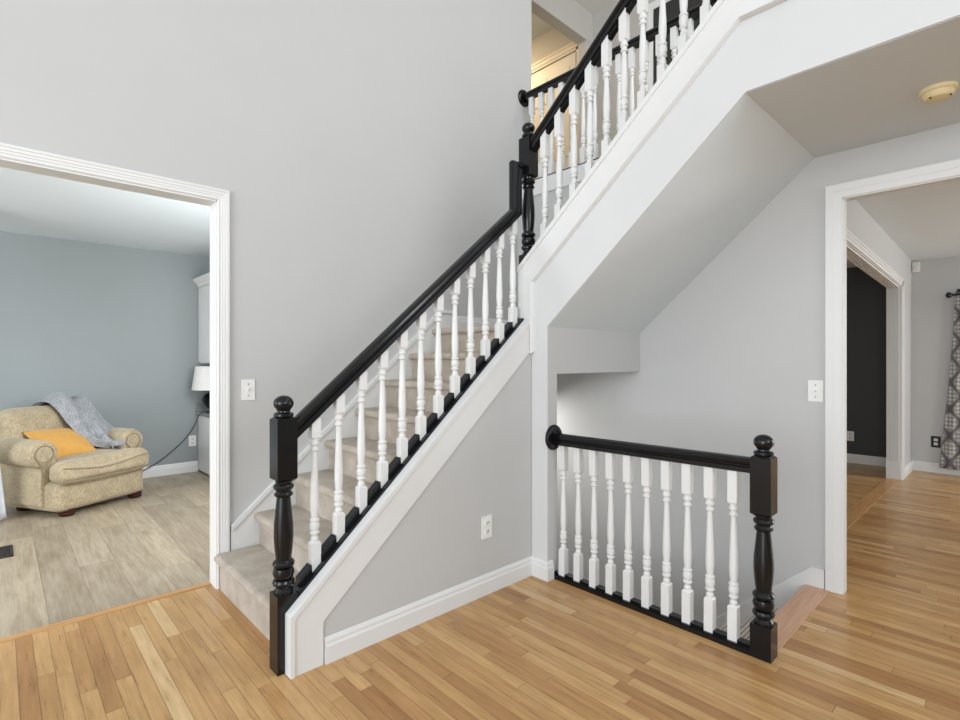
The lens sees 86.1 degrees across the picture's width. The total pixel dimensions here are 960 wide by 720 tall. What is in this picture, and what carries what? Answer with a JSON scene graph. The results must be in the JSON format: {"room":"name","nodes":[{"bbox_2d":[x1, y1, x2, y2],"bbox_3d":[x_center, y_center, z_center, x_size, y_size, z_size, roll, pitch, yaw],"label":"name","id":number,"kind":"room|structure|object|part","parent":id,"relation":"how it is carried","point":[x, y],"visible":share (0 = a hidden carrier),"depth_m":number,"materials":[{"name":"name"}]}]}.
{"room":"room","nodes":[
{"label":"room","id":0,"kind":"room"},
{"bbox_2d":[0,231,209,470],"bbox_3d":[-5.047,0.040,4.466,5.950,2.520,0.120,0,0,-43],"label":"wall","id":1,"kind":"structure","parent":0,"point":[114,327],"depth_m":5.43,"materials":[{"name":"blue paint"}]},
{"bbox_2d":[142,461,197,478],"bbox_3d":[-5.199,1.240,4.230,5.205,0.121,0.016,0,0,-43],"label":"baseboard","id":2,"kind":"structure","parent":1,"relation":"attached to","point":[185,467],"depth_m":5.81,"materials":[{"name":"white paint"}]},
{"bbox_2d":[189,435,195,445],"bbox_3d":[-3.344,0.940,5.974,0.075,0.122,0.012,0,0,-43],"label":"power outlet","id":3,"kind":"object","parent":1,"relation":"attached to","point":[192,439],"visible":0.98,"depth_m":5.97,"materials":[{"name":"white plastic"}]},
{"bbox_2d":[0,167,209,256],"bbox_3d":[-3.852,-1.270,3.266,6.050,0.100,3.505,0,0,-43],"label":"ceiling","id":4,"kind":"structure","parent":0,"point":[30,203],"depth_m":4.34,"materials":[{"name":"paint"}]},
{"bbox_2d":[0,469,6,519],"bbox_3d":[-4.131,0.034,3.844,0.869,2.508,0.118,0,0,-43],"label":"curtain","id":5,"kind":"object","parent":4,"relation":"hanging from","point":[2,502],"visible":1,"depth_m":4.16,"materials":[{"name":"fabric"}]},
{"bbox_2d":[0,0,530,524],"bbox_3d":[-2.191,0.015,2.343,7.210,7.770,0.115,0,0,-43],"label":"wall","id":6,"kind":"structure","parent":0,"point":[360,149],"depth_m":3.25,"materials":[{"name":"grey paint"}]},
{"bbox_2d":[0,142,229,588],"bbox_3d":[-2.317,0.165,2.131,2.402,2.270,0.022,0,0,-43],"label":"trim","id":7,"kind":"structure","parent":6,"relation":"attached to","point":[8,151],"depth_m":2.91,"materials":[{"name":"white paint"}]},
{"bbox_2d":[241,379,254,400],"bbox_3d":[-1.364,0.176,3.027,0.075,0.122,0.021,0,0,-43],"label":"light switch","id":8,"kind":"object","parent":6,"relation":"attached to","point":[247,386],"visible":1,"depth_m":3.03,"materials":[{"name":"white plastic"}]},
{"bbox_2d":[457,316,507,326],"bbox_3d":[0.424,-0.300,3.977,0.790,0.110,1.080,0,0,-43],"label":"baseboard","id":9,"kind":"structure","parent":6,"relation":"attached to","point":[462,321],"depth_m":4.27,"materials":[{"name":"white paint"}]},
{"bbox_2d":[323,353,531,663],"bbox_3d":[-0.252,0.535,2.680,1.440,1.530,0.127,0,0,-43],"label":"wall","id":10,"kind":"structure","parent":0,"point":[438,545],"depth_m":2.75,"materials":[{"name":"grey paint"}]},
{"bbox_2d":[324,556,553,664],"bbox_3d":[-0.113,1.245,2.627,1.390,0.110,0.139,0,0,-43],"label":"baseboard","id":11,"kind":"structure","parent":10,"relation":"attached to","point":[343,643],"depth_m":2.56,"materials":[{"name":"white paint"}]},
{"bbox_2d":[482,514,491,538],"bbox_3d":[0.040,0.929,2.859,0.075,0.122,0.012,0,0,-43],"label":"power outlet","id":12,"kind":"object","parent":10,"relation":"attached to","point":[486,520],"visible":1,"depth_m":2.85,"materials":[{"name":"white plastic"}]},
{"bbox_2d":[0,462,959,719],"bbox_3d":[0.621,1.440,2.481,11.500,0.280,10.770,0,0,-43],"label":"floor","id":13,"kind":"structure","parent":0,"point":[887,647],"depth_m":2.32,"materials":[{"name":"brown wood"}]},
{"bbox_2d":[0,545,13,558],"bbox_3d":[-3.298,1.298,3.399,0.310,0.008,0.270,0,0,-43],"label":"floor vent","id":14,"kind":"object","parent":13,"relation":"in","point":[5,551],"visible":1,"depth_m":3.47,"materials":[{"name":"brown metal"}]},
{"bbox_2d":[0,546,9,556],"bbox_3d":[-3.298,1.298,3.399,0.280,0.007,0.240,0,0,-43],"label":"grille","id":15,"kind":"object","parent":14,"relation":"attached to","point":[4,550],"depth_m":3.47,"materials":[{"name":"brown metal"}]},
{"bbox_2d":[0,405,148,516],"bbox_3d":[-3.655,0.861,4.653,0.935,0.882,1.003,0,0,18],"label":"armchair","id":16,"kind":"object","parent":13,"relation":"on","point":[33,476],"visible":0.94,"depth_m":4.36,"materials":[{"name":"beige fabric"}]},
{"bbox_3d":[-3.872,0.929,4.319,0.602,0.541,0.222,0,0,18],"label":"arm","id":17,"kind":"part","parent":16,"relation":"part of","materials":[{"name":"beige fabric"}]},
{"bbox_3d":[-3.944,0.800,4.746,0.329,0.760,0.800,0,0,18],"label":"backrest","id":18,"kind":"part","parent":16,"relation":"part of","materials":[{"name":"beige fabric"}]},
{"bbox_2d":[23,428,95,457],"bbox_3d":[-3.729,0.740,4.587,0.308,0.244,0.457,0,0,18],"label":"throw pillow","id":19,"kind":"object","parent":16,"relation":"on","point":[67,441],"visible":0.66,"depth_m":4.54,"materials":[{"name":"yellow fabric"}]},
{"bbox_2d":[29,392,125,449],"bbox_3d":[-3.778,0.573,4.831,0.792,0.537,0.576,0,0,18],"label":"throw blanket","id":20,"kind":"object","parent":16,"relation":"on","point":[78,411],"visible":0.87,"depth_m":4.80,"materials":[{"name":"grey fabric"}]},
{"bbox_2d":[49,447,148,484],"bbox_3d":[-3.610,0.933,4.638,0.825,0.229,0.800,0,0,18],"label":"seat cushion","id":21,"kind":"object","parent":16,"relation":"on","point":[100,465],"depth_m":4.46,"materials":[{"name":"beige fabric"}]},
{"bbox_3d":[-3.636,0.929,5.051,0.602,0.541,0.222,0,0,18],"label":"arm","id":22,"kind":"part","parent":16,"relation":"part of","materials":[{"name":"beige fabric"}]},
{"bbox_2d":[0,581,211,642],"bbox_3d":[-2.368,1.323,2.236,2.205,0.054,0.049,0,0,-43],"label":"trim","id":23,"kind":"structure","parent":13,"relation":"on","point":[103,612],"depth_m":2.63,"materials":[{"name":"brown wood"}]},
{"bbox_2d":[196,403,209,475],"bbox_3d":[-2.652,0.906,5.772,0.660,0.792,1.248,0,0,-43],"label":"base cabinet","id":24,"kind":"object","parent":13,"relation":"on","point":[204,418],"visible":0.25,"depth_m":5.84,"materials":[{"name":"white paint"}]},
{"bbox_2d":[196,411,209,417],"bbox_3d":[-2.652,0.616,5.772,0.660,0.032,1.248,0,0,-43],"label":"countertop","id":25,"kind":"structure","parent":24,"relation":"on","point":[205,414],"depth_m":5.79,"materials":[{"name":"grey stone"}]},
{"bbox_2d":[143,366,209,470],"bbox_3d":[-3.348,0.685,5.635,1.227,1.225,0.444,0,0,-43],"label":"table lamp","id":26,"kind":"object","parent":25,"relation":"on","point":[201,379],"visible":0.48,"depth_m":5.72,"materials":[{"name":"white fabric"}]},
{"bbox_3d":[-3.522,0.939,5.679,1.028,0.716,0.178,0,0,-28],"label":"cord","id":27,"kind":"part","parent":26,"relation":"part of","materials":[{"name":"black plastic"}]},
{"bbox_3d":[-3.062,0.205,5.903,0.444,0.266,0.444,0,0,-43],"label":"lamp shade","id":28,"kind":"part","parent":26,"relation":"part of","materials":[{"name":"fabric"}]},
{"bbox_3d":[-3.092,0.963,5.789,0.004,0.495,0.465,0,0,-43],"label":"panel","id":29,"kind":"part","parent":24,"relation":"part of","materials":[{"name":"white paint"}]},
{"bbox_2d":[214,310,529,678],"bbox_3d":[-0.501,0.454,3.095,1.769,1.693,1.100,0,0,-43],"label":"staircase","id":30,"kind":"structure","parent":13,"relation":"on","point":[246,576],"depth_m":2.84,"materials":[{"name":"beige carpet"}]},
{"bbox_3d":[-0.827,0.404,3.523,1.660,1.593,0.030,0,0,-43],"label":"skirting","id":31,"kind":"part","parent":30,"relation":"part of","materials":[{"name":"white paint"}]},
{"bbox_2d":[270,160,525,676],"bbox_3d":[-0.295,0.043,2.670,1.556,2.514,0.090,0,0,-43],"label":"stair railing","id":32,"kind":"object","parent":30,"relation":"on","point":[285,429],"visible":0.99,"depth_m":2.47,"materials":[{"name":"black paint"}]},
{"bbox_3d":[-0.829,0.769,2.169,0.090,1.062,0.090,0,0,-43],"label":"newel post","id":33,"kind":"part","parent":32,"relation":"part of","materials":[{"name":"black paint"}]},
{"bbox_3d":[-0.274,0.390,2.688,1.426,1.290,0.086,0,0,-43],"label":"shoe rail","id":34,"kind":"part","parent":32,"relation":"part of","materials":[{"name":"black paint"}]},
{"bbox_3d":[-0.277,-0.439,2.686,1.509,1.551,0.066,0,0,-43],"label":"handrail","id":35,"kind":"part","parent":32,"relation":"part of","materials":[{"name":"black paint"}]},
{"bbox_2d":[545,425,777,663],"bbox_3d":[0.846,0.815,2.637,0.154,0.975,1.192,0,0,-43],"label":"guard railing","id":36,"kind":"object","parent":13,"relation":"on","point":[762,467],"visible":1,"depth_m":2.49,"materials":[{"name":"black paint"}]},
{"bbox_3d":[0.838,1.288,2.689,0.085,0.028,1.104,0,0,-43],"label":"shoe rail","id":37,"kind":"part","parent":36,"relation":"part of","materials":[{"name":"black paint"}]},
{"bbox_3d":[0.834,0.469,2.681,0.066,0.072,1.102,0,0,-44],"label":"handrail","id":38,"kind":"part","parent":36,"relation":"part of","materials":[{"name":"black paint"}]},
{"bbox_3d":[1.246,0.858,2.257,0.090,0.884,0.090,0,0,-43],"label":"newel post","id":39,"kind":"part","parent":36,"relation":"part of","materials":[{"name":"black paint"}]},
{"bbox_2d":[719,608,779,639],"bbox_3d":[0.715,2.465,3.524,0.947,2.270,2.482,0,0,-43],"label":"staircase","id":40,"kind":"structure","parent":13,"relation":"attached to","point":[745,627],"depth_m":2.88,"materials":[{"name":"carpet"}]},
{"bbox_2d":[531,12,552,39],"bbox_3d":[0.024,-4.050,6.165,1.470,0.100,2.040,0,0,-43],"label":"ceiling","id":41,"kind":"structure","parent":0,"point":[538,26],"depth_m":6.16,"materials":[{"name":"paint"}]},
{"bbox_2d":[531,28,575,74],"bbox_3d":[0.090,-2.785,6.094,1.470,2.470,2.235,0,0,-43],"label":"wall","id":42,"kind":"structure","parent":0,"point":[552,40],"depth_m":6.24,"materials":[{"name":"beige paint"}]},
{"bbox_2d":[531,42,578,178],"bbox_3d":[0.842,-2.612,6.196,0.030,2.125,0.974,0,0,-43],"label":"hall door","id":43,"kind":"structure","parent":42,"relation":"in","point":[571,61],"depth_m":6.10,"materials":[{"name":"beige paint"}]},
{"bbox_2d":[531,0,654,163],"bbox_3d":[3.310,-2.710,2.735,1.370,2.320,7.460,0,0,-43],"label":"wall","id":44,"kind":"structure","parent":0,"point":[568,17],"depth_m":5.58,"materials":[{"name":"beige paint"}]},
{"bbox_2d":[646,0,669,91],"bbox_3d":[2.058,-2.595,4.910,0.020,2.090,1.015,0,0,-43],"label":"trim","id":45,"kind":"structure","parent":44,"relation":"attached to","point":[650,16],"depth_m":5.23,"materials":[{"name":"white paint"}]},
{"bbox_2d":[654,0,702,83],"bbox_3d":[2.058,-2.555,4.913,0.012,2.010,0.850,0,0,-43],"label":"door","id":46,"kind":"structure","parent":44,"relation":"in","point":[673,6],"depth_m":5.09,"materials":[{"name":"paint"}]},
{"bbox_2d":[574,0,617,14],"bbox_3d":[0.736,-3.920,0.238,8.600,0.100,7.340,0,0,-43],"label":"ceiling","id":47,"kind":"structure","parent":0,"point":[593,7],"depth_m":5.59,"materials":[{"name":"white paint"}]},
{"bbox_2d":[557,327,639,373],"bbox_3d":[0.776,-0.057,3.470,0.969,0.280,0.120,0,0,-43],"label":"wall header","id":48,"kind":"structure","parent":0,"point":[578,350],"depth_m":3.38,"materials":[{"name":"grey paint"}]},
{"bbox_2d":[548,93,814,332],"bbox_3d":[1.164,-0.709,2.995,1.053,1.023,1.104,0,0,-43],"label":"ceiling","id":49,"kind":"structure","parent":0,"point":[749,158],"depth_m":2.89,"materials":[{"name":"paint"}]},
{"bbox_2d":[518,123,959,622],"bbox_3d":[2.811,1.230,2.054,0.060,5.340,7.150,0,0,-43],"label":"wall","id":50,"kind":"structure","parent":0,"point":[730,361],"depth_m":3.28,"materials":[{"name":"grey paint"}]},
{"bbox_2d":[522,159,597,199],"bbox_3d":[1.142,-1.502,3.779,0.014,0.133,2.350,0,0,-43],"label":"trim","id":51,"kind":"structure","parent":50,"relation":"attached to","point":[566,175],"depth_m":4.31,"materials":[{"name":"white paint"}]},
{"bbox_2d":[716,566,824,628],"bbox_3d":[1.194,2.419,3.717,0.021,2.462,2.212,0,0,-43],"label":"baseboard","id":52,"kind":"structure","parent":50,"relation":"attached to","point":[784,591],"depth_m":3.04,"materials":[{"name":"white paint"}]},
{"bbox_2d":[749,584,829,651],"bbox_3d":[1.595,1.313,2.627,0.926,0.034,0.129,0,0,-43],"label":"trim","id":53,"kind":"structure","parent":50,"relation":"attached to","point":[791,616],"depth_m":2.66,"materials":[{"name":"brown wood"}]},
{"bbox_2d":[808,380,823,401],"bbox_3d":[1.922,0.178,2.944,0.021,0.122,0.075,0,0,-43],"label":"light switch","id":54,"kind":"object","parent":50,"relation":"attached to","point":[815,387],"visible":1,"depth_m":2.94,"materials":[{"name":"white plastic"}]},
{"bbox_2d":[825,158,959,593],"bbox_3d":[2.574,0.161,2.246,0.022,2.279,1.813,0,0,-43],"label":"trim","id":55,"kind":"structure","parent":50,"relation":"attached to","point":[834,194],"depth_m":2.87,"materials":[{"name":"white paint"}]},
{"bbox_2d":[532,0,959,570],"bbox_3d":[2.014,1.180,1.375,0.092,5.440,7.050,0,0,-43],"label":"wall","id":56,"kind":"structure","parent":0,"point":[789,38],"depth_m":2.42,"materials":[{"name":"paint"}]},
{"bbox_2d":[746,16,959,157],"bbox_3d":[3.196,-1.281,0.829,1.053,0.238,4.836,0,0,-43],"label":"ceiling","id":57,"kind":"structure","parent":0,"point":[868,96],"depth_m":2.25,"materials":[{"name":"paint"}]},
{"bbox_2d":[918,81,958,103],"bbox_3d":[1.965,-1.140,2.203,0.132,0.048,0.132,0,0,-43],"label":"smoke detector","id":58,"kind":"object","parent":57,"relation":"attached to","point":[938,92],"visible":1,"depth_m":2.17,"materials":[{"name":"beige plastic"}]},
{"bbox_2d":[847,267,885,456],"bbox_3d":[2.443,0.020,5.789,4.515,2.760,3.100,0,0,-43],"label":"wall","id":59,"kind":"structure","parent":0,"point":[866,297],"depth_m":6.42,"materials":[{"name":"black paint"}]},
{"bbox_2d":[847,431,853,440],"bbox_3d":[4.704,0.965,6.525,0.012,0.122,0.075,0,0,-43],"label":"power outlet","id":60,"kind":"object","parent":59,"relation":"attached to","point":[850,434],"visible":0.96,"depth_m":6.52,"materials":[{"name":"white plastic"}]},
{"bbox_2d":[847,453,885,466],"bbox_3d":[4.025,1.245,7.245,0.016,0.110,2.940,0,0,-43],"label":"baseboard","id":61,"kind":"structure","parent":59,"relation":"attached to","point":[852,458],"depth_m":6.39,"materials":[{"name":"white paint"}]},
{"bbox_2d":[847,478,898,528],"bbox_3d":[3.224,1.308,4.405,3.530,0.024,0.115,0,0,-43],"label":"floor","id":62,"kind":"structure","parent":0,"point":[859,508],"depth_m":4.74,"materials":[{"name":"brown wood"}]},
{"bbox_2d":[847,200,911,465],"bbox_3d":[3.467,-0.035,4.624,4.415,2.670,0.120,0,0,-43],"label":"wall","id":63,"kind":"structure","parent":0,"point":[860,223],"depth_m":5.42,"materials":[{"name":"grey paint"}]},
{"bbox_2d":[847,229,904,479],"bbox_3d":[3.382,0.174,4.547,3.155,2.251,0.129,0,0,-43],"label":"trim","id":64,"kind":"structure","parent":63,"relation":"attached to","point":[893,289],"depth_m":5.59,"materials":[{"name":"white paint"}]},
{"bbox_2d":[845,122,959,267],"bbox_3d":[4.154,-1.301,3.965,4.515,0.259,8.100,0,0,-43],"label":"ceiling","id":65,"kind":"structure","parent":0,"point":[924,222],"depth_m":4.51,"materials":[{"name":"paint"}]},
{"bbox_2d":[912,256,959,462],"bbox_3d":[6.824,0.050,4.345,0.100,2.700,5.000,0,0,-43],"label":"wall","id":66,"kind":"structure","parent":0,"point":[932,312],"depth_m":5.97,"materials":[{"name":"grey paint"}]},
{"bbox_2d":[912,262,919,272],"bbox_3d":[5.130,-1.093,6.043,0.048,0.115,0.065,0,0,-43],"label":"sensor","id":67,"kind":"object","parent":66,"relation":"attached to","point":[915,265],"visible":1,"depth_m":6.03,"materials":[{"name":"white plastic"}]},
{"bbox_2d":[905,460,959,477],"bbox_3d":[6.557,1.245,4.053,0.690,0.110,4.940,0,0,-43],"label":"baseboard","id":68,"kind":"structure","parent":66,"relation":"attached to","point":[912,465],"depth_m":5.94,"materials":[{"name":"white paint"}]},
{"bbox_2d":[931,436,940,447],"bbox_3d":[5.262,0.945,5.930,0.012,0.130,0.085,0,0,-43],"label":"power outlet","id":69,"kind":"object","parent":66,"relation":"attached to","point":[935,440],"visible":1,"depth_m":5.92,"materials":[{"name":"black plastic"}]},
{"bbox_2d":[945,289,959,297],"bbox_3d":[6.385,-0.745,4.643,0.134,0.110,3.235,0,0,-43],"label":"curtain rod","id":70,"kind":"object","parent":66,"relation":"attached to","point":[948,294],"visible":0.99,"depth_m":5.76,"materials":[{"name":"black paint"}]},
{"bbox_2d":[939,292,959,469],"bbox_3d":[5.507,0.233,5.527,0.052,1.985,0.853,0,0,-43],"label":"curtain","id":71,"kind":"object","parent":70,"relation":"hanging from","point":[950,450],"visible":1,"depth_m":5.74,"materials":[{"name":"grey fabric"}]},
{"bbox_3d":[2.162,-1.475,2.988,2.498,0.150,9.400,0,0,-43],"label":"floor","id":72,"kind":"structure","parent":0,"visible":0},
{"bbox_2d":[518,0,716,179],"bbox_3d":[1.201,-2.015,3.835,0.152,0.898,2.350,0,0,-43],"label":"railing","id":73,"kind":"object","parent":72,"relation":"on","point":[526,99],"visible":0.33,"depth_m":4.12,"materials":[{"name":"black paint"}]},
{"bbox_3d":[1.192,-1.576,3.826,0.115,0.020,2.350,0,0,-43],"label":"shoe rail","id":74,"kind":"part","parent":73,"relation":"part of","materials":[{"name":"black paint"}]},
{"bbox_3d":[1.198,-2.389,3.839,0.066,0.067,2.320,0,0,-43],"label":"handrail","id":75,"kind":"part","parent":73,"relation":"part of","materials":[{"name":"black paint"}]},
{"bbox_2d":[517,0,787,353],"bbox_3d":[2.355,-0.695,1.695,1.091,1.990,7.050,0,0,-43],"label":"staircase","id":76,"kind":"structure","parent":72,"relation":"attached to","point":[725,16],"depth_m":2.59,"materials":[{"name":"paint"}]},
{"bbox_2d":[519,0,711,263],"bbox_3d":[0.845,-1.464,2.631,0.098,2.408,1.682,0,0,-43],"label":"stair railing","id":77,"kind":"object","parent":76,"relation":"attached to","point":[530,142],"visible":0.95,"depth_m":2.87,"materials":[{"name":"black paint"}]},
{"bbox_3d":[0.303,-0.827,3.214,0.090,1.133,0.090,0,0,-43],"label":"newel post","id":78,"kind":"part","parent":77,"relation":"part of","materials":[{"name":"black paint"}]},
{"bbox_3d":[0.845,-1.979,2.636,0.066,1.380,1.589,0,0,-43],"label":"handrail","id":79,"kind":"part","parent":77,"relation":"part of","materials":[{"name":"black paint"}]},
{"bbox_3d":[-1.682,0.140,5.301,0.100,2.720,3.505,0,0,-43],"label":"wall","id":80,"kind":"structure","parent":0,"visible":0},
{"bbox_2d":[193,272,209,362],"bbox_3d":[-2.649,-0.452,5.747,0.690,0.980,1.288,0,0,-43],"label":"upper cabinet","id":81,"kind":"object","parent":80,"relation":"attached to","point":[203,282],"visible":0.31,"depth_m":5.82,"materials":[{"name":"white paint"}]},
{"bbox_3d":[-2.870,-0.893,5.540,0.085,0.097,1.288,0,0,-43],"label":"crown moulding","id":82,"kind":"part","parent":81,"relation":"part of","materials":[{"name":"white paint"}]},
{"bbox_3d":[-3.082,-0.407,5.799,0.020,0.865,0.605,0,0,-43],"label":"door","id":83,"kind":"part","parent":81,"relation":"part of","materials":[{"name":"white paint"}]},
{"bbox_3d":[-3.090,-0.407,5.791,0.004,0.725,0.465,0,0,-43],"label":"panel","id":84,"kind":"part","parent":81,"relation":"part of","materials":[{"name":"white paint"}]}
]}

